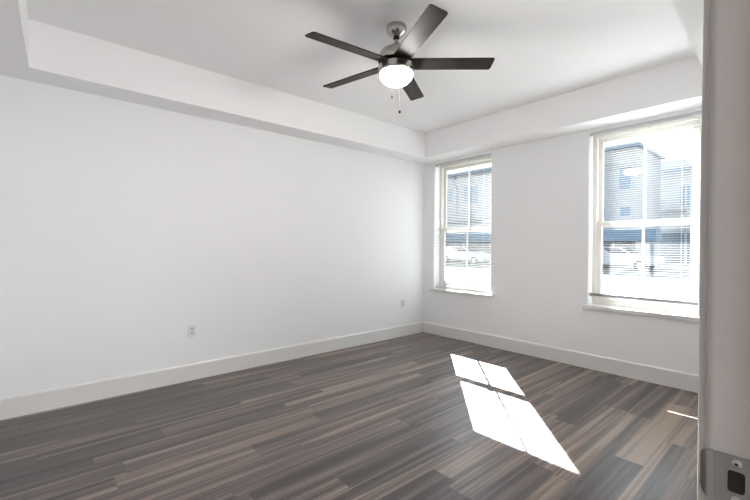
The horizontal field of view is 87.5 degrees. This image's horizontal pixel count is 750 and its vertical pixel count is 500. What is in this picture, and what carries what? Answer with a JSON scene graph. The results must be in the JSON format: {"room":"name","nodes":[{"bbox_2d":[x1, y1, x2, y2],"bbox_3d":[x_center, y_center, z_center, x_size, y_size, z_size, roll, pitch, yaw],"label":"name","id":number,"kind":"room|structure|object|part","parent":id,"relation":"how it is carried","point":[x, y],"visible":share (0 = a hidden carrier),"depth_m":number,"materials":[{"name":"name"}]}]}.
{"room":"empty bedroom","nodes":[
{"label":"empty bedroom","id":0,"kind":"room"},
{"bbox_2d":[0,75,423,397],"bbox_3d":[-1.032,-0.207,4.258,4.960,3.090,0.120,0,1,-41],"label":"wall","id":1,"kind":"structure","parent":0,"point":[125,226],"depth_m":3.51,"materials":[{"name":"white paint"}]},
{"bbox_2d":[188,324,195,337],"bbox_3d":[-1.688,0.748,3.612,0.074,0.117,0.008,0,1,-41],"label":"wall outlet","id":2,"kind":"object","parent":1,"relation":"attached to","point":[191,328],"visible":1,"depth_m":3.61,"materials":[{"name":"white plastic"}]},
{"bbox_2d":[0,321,423,419],"bbox_3d":[-1.031,1.123,4.185,4.620,0.152,0.015,0,1,-41],"label":"baseboard","id":3,"kind":"structure","parent":1,"relation":"attached to","point":[40,401],"depth_m":3.52,"materials":[{"name":"white paint"}]},
{"bbox_2d":[401,299,404,307],"bbox_3d":[0.391,0.741,5.425,0.074,0.117,0.008,0,1,-41],"label":"wall outlet","id":4,"kind":"object","parent":1,"relation":"attached to","point":[402,300],"visible":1,"depth_m":5.41,"materials":[{"name":"white plastic"}]},
{"bbox_2d":[0,332,697,499],"bbox_3d":[0.234,1.215,2.735,4.620,0.001,3.865,0,1,-41],"label":"floor","id":5,"kind":"structure","parent":0,"point":[419,416],"depth_m":2.55,"materials":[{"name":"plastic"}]},
{"bbox_2d":[0,0,702,163],"bbox_3d":[0.206,-1.480,2.756,4.620,0.510,3.750,0,1,-41],"label":"ceiling","id":6,"kind":"structure","parent":0,"point":[559,67],"depth_m":3.12,"materials":[{"name":"white paint"}]},
{"bbox_2d":[305,4,494,112],"bbox_3d":[0.112,-1.273,2.717,1.266,0.561,1.286,0,1,-41],"label":"ceiling fan","id":7,"kind":"object","parent":6,"relation":"hanging from","point":[397,66],"visible":1,"depth_m":2.64,"materials":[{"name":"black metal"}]},
{"bbox_3d":[-0.160,-1.293,2.506,0.583,0.008,0.116,0,13,-35],"label":"blade","id":8,"kind":"part","parent":7,"relation":"part of","materials":[{"name":"brown wood"}]},
{"bbox_3d":[-0.153,-1.296,2.948,0.583,0.008,0.116,1,13,37],"label":"blade","id":9,"kind":"part","parent":7,"relation":"part of","materials":[{"name":"brown wood"}]},
{"bbox_3d":[0.148,-1.183,2.723,0.228,0.079,0.228,0,1,-41],"label":"lamp shade","id":10,"kind":"part","parent":7,"relation":"part of","materials":[{"name":"white glass"}]},
{"bbox_3d":[0.270,-1.296,3.078,0.116,0.008,0.583,-13,-4,19],"label":"blade","id":11,"kind":"part","parent":7,"relation":"part of","materials":[{"name":"brown wood"}]},
{"bbox_3d":[0.259,-1.290,2.362,0.116,0.008,0.583,13,-3,-17],"label":"blade","id":12,"kind":"part","parent":7,"relation":"part of","materials":[{"name":"brown wood"}]},
{"bbox_3d":[0.524,-1.292,2.716,0.583,0.008,0.116,0,-12,1],"label":"blade","id":13,"kind":"part","parent":7,"relation":"part of","materials":[{"name":"brown wood"}]},
{"bbox_2d":[423,106,701,374],"bbox_3d":[2.064,-0.266,4.313,0.220,2.950,3.865,0,1,-41],"label":"wall","id":14,"kind":"structure","parent":0,"point":[542,199],"depth_m":4.31,"materials":[{"name":"white paint"}]},
{"bbox_2d":[430,156,493,297],"bbox_3d":[1.205,-0.311,5.261,0.239,1.798,1.007,0,1,-41],"label":"window","id":15,"kind":"structure","parent":14,"relation":"in","point":[453,291],"depth_m":5.40,"materials":[{"name":"white plastic"}]},
{"bbox_3d":[1.175,0.569,5.245,0.169,0.038,1.007,0,1,-41],"label":"sill","id":16,"kind":"part","parent":15,"relation":"part of","materials":[{"name":"white paint"}]},
{"bbox_2d":[435,153,491,292],"bbox_3d":[1.162,-0.335,5.223,0.044,1.747,0.905,0,1,-41],"label":"window blind","id":17,"kind":"object","parent":15,"relation":"attached to","point":[490,154],"visible":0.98,"depth_m":5.20,"materials":[{"name":"grey plastic"}]},
{"bbox_3d":[1.165,0.533,5.235,0.013,0.010,0.905,0,1,-41],"label":"rail","id":18,"kind":"part","parent":17,"relation":"part of","materials":[{"name":"grey plastic"}]},
{"bbox_3d":[1.246,0.107,5.301,0.035,0.827,0.841,0,1,-41],"label":"sash","id":19,"kind":"part","parent":15,"relation":"part of","materials":[{"name":"white plastic"}]},
{"bbox_3d":[1.278,-0.712,5.319,0.030,0.920,0.841,0,1,-41],"label":"sash","id":20,"kind":"part","parent":15,"relation":"part of","materials":[{"name":"white plastic"}]},
{"bbox_2d":[423,322,697,392],"bbox_3d":[1.937,1.133,4.285,0.015,0.152,3.735,0,1,-41],"label":"baseboard","id":21,"kind":"structure","parent":14,"relation":"attached to","point":[652,374],"depth_m":4.07,"materials":[{"name":"white paint"}]},
{"bbox_2d":[582,115,700,321],"bbox_3d":[2.540,-0.293,3.729,0.239,1.798,0.980,0,1,-41],"label":"window","id":22,"kind":"structure","parent":14,"relation":"in","point":[645,308],"depth_m":3.75,"materials":[{"name":"white plastic"}]},
{"bbox_3d":[2.510,0.587,3.713,0.169,0.038,0.980,0,1,-41],"label":"sill","id":23,"kind":"part","parent":22,"relation":"part of","materials":[{"name":"white paint"}]},
{"bbox_2d":[589,111,700,305],"bbox_3d":[2.497,-0.356,3.691,0.044,1.670,0.878,0,1,-41],"label":"window blind","id":24,"kind":"object","parent":22,"relation":"attached to","point":[693,303],"visible":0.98,"depth_m":3.65,"materials":[{"name":"grey plastic"}]},
{"bbox_3d":[2.295,-0.351,3.935,0.029,1.634,0.002,0,1,-41],"label":"ladder cord","id":25,"kind":"part","parent":24,"relation":"part of","materials":[{"name":"white fabric"}]},
{"bbox_3d":[2.500,0.474,3.703,0.013,0.010,0.878,0,1,-41],"label":"rail","id":26,"kind":"part","parent":24,"relation":"part of","materials":[{"name":"grey"}]},
{"bbox_3d":[2.711,-0.345,3.458,0.029,1.634,0.002,0,1,-41],"label":"ladder cord","id":27,"kind":"part","parent":24,"relation":"part of","materials":[{"name":"white fabric"}]},
{"bbox_3d":[2.581,0.124,3.770,0.035,0.827,0.814,0,1,-41],"label":"sash","id":28,"kind":"part","parent":22,"relation":"part of","materials":[{"name":"white plastic"}]},
{"bbox_3d":[2.613,-0.695,3.788,0.030,0.920,0.814,0,1,-41],"label":"sash","id":29,"kind":"part","parent":22,"relation":"part of","materials":[{"name":"white plastic"}]},
{"bbox_3d":[1.472,-0.244,1.309,4.620,2.950,0.115,0,1,-41],"label":"wall","id":30,"kind":"structure","parent":0,"visible":0},
{"bbox_2d":[697,0,749,499],"bbox_3d":[0.116,0.179,0.142,0.940,2.106,0.134,0,0,-41],"label":"door","id":31,"kind":"structure","parent":30,"relation":"in","point":[723,455],"depth_m":0.44,"materials":[{"name":"grey paint"}]},
{"bbox_3d":[0.077,0.179,0.186,0.940,2.106,0.017,0,0,-41],"label":"casing","id":32,"kind":"part","parent":31,"relation":"part of","materials":[{"name":"grey paint"}]},
{"bbox_3d":[0.396,0.256,0.435,0.010,0.057,0.058,0,1,-32],"label":"strike plate","id":33,"kind":"part","parent":31,"relation":"part of","materials":[{"name":"silver metal"}]},
{"label":"outside","id":34,"kind":"structure","parent":0,"visible":0},
{"bbox_2d":[446,264,689,301],"bbox_3d":[13.462,1.240,36.731,120.000,0.200,90.000,0,1,-41],"label":"ground","id":35,"kind":"structure","parent":34,"point":[607,275],"depth_m":16.08,"materials":[{"name":"grey"}]},
{"bbox_2d":[446,247,490,262],"bbox_3d":[7.492,0.414,32.315,1.910,1.478,4.487,0,1,-41],"label":"car","id":36,"kind":"object","parent":35,"relation":"on","point":[446,247],"visible":0.37,"depth_m":31.61,"materials":[{"name":"grey metal"}]},
{"bbox_2d":[446,141,665,266],"bbox_3d":[9.907,-3.072,38.358,7.400,8.370,31.200,0,1,-41],"label":"building","id":37,"kind":"structure","parent":35,"relation":"on","point":[608,234],"depth_m":27.38,"materials":[{"name":"grey paint"}]},
{"bbox_3d":[7.119,-5.169,37.881,0.040,1.350,0.820,0,1,-41],"label":"pane","id":38,"kind":"part","parent":37,"relation":"part of","materials":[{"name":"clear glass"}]},
{"bbox_3d":[8.518,-5.101,36.276,0.040,1.550,0.680,0,1,-41],"label":"pane","id":39,"kind":"part","parent":37,"relation":"part of","materials":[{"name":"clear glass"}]},
{"bbox_3d":[9.024,-5.029,35.696,0.040,1.520,0.660,0,1,-41],"label":"pane","id":40,"kind":"part","parent":37,"relation":"part of","materials":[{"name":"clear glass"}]},
{"bbox_3d":[7.693,-6.121,37.143,0.120,0.070,29.670,0,1,-41],"label":"cornice","id":41,"kind":"part","parent":37,"relation":"part of","materials":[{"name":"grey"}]},
{"bbox_3d":[16.992,-2.615,26.564,0.040,0.600,0.600,0,1,-41],"label":"pane","id":42,"kind":"part","parent":37,"relation":"part of","materials":[{"name":"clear glass"}]},
{"bbox_3d":[16.985,-4.865,26.564,0.040,1.500,0.690,0,1,-41],"label":"pane","id":43,"kind":"part","parent":37,"relation":"part of","materials":[{"name":"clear glass"}]},
{"bbox_2d":[446,261,689,274],"bbox_3d":[8.752,1.095,32.623,4.500,0.120,90.000,0,1,-41],"label":"road","id":44,"kind":"structure","parent":35,"relation":"on","point":[617,268],"depth_m":22.98,"materials":[{"name":"grey asphalt"}]},
{"bbox_2d":[602,247,664,269],"bbox_3d":[15.172,0.507,24.418,1.910,1.478,4.487,0,1,-41],"label":"car","id":45,"kind":"object","parent":35,"relation":"on","point":[615,258],"visible":0.44,"depth_m":23.40,"materials":[{"name":"grey metal"}]},
{"bbox_2d":[660,159,692,265],"bbox_3d":[25.793,-2.909,33.071,8.200,8.250,3.550,0,1,-41],"label":"building","id":46,"kind":"structure","parent":35,"relation":"on","point":[683,242],"depth_m":30.86,"materials":[{"name":"grey paint"}]},
{"bbox_3d":[23.467,-5.633,31.277,0.050,0.310,2.750,0,1,-41],"label":"siding trim","id":47,"kind":"part","parent":46,"relation":"part of","materials":[{"name":"grey"}]},
{"bbox_3d":[23.483,-2.089,29.575,0.120,6.650,0.120,0,1,-41],"label":"post","id":48,"kind":"part","parent":46,"relation":"part of","materials":[{"name":"grey paint"}]}
]}

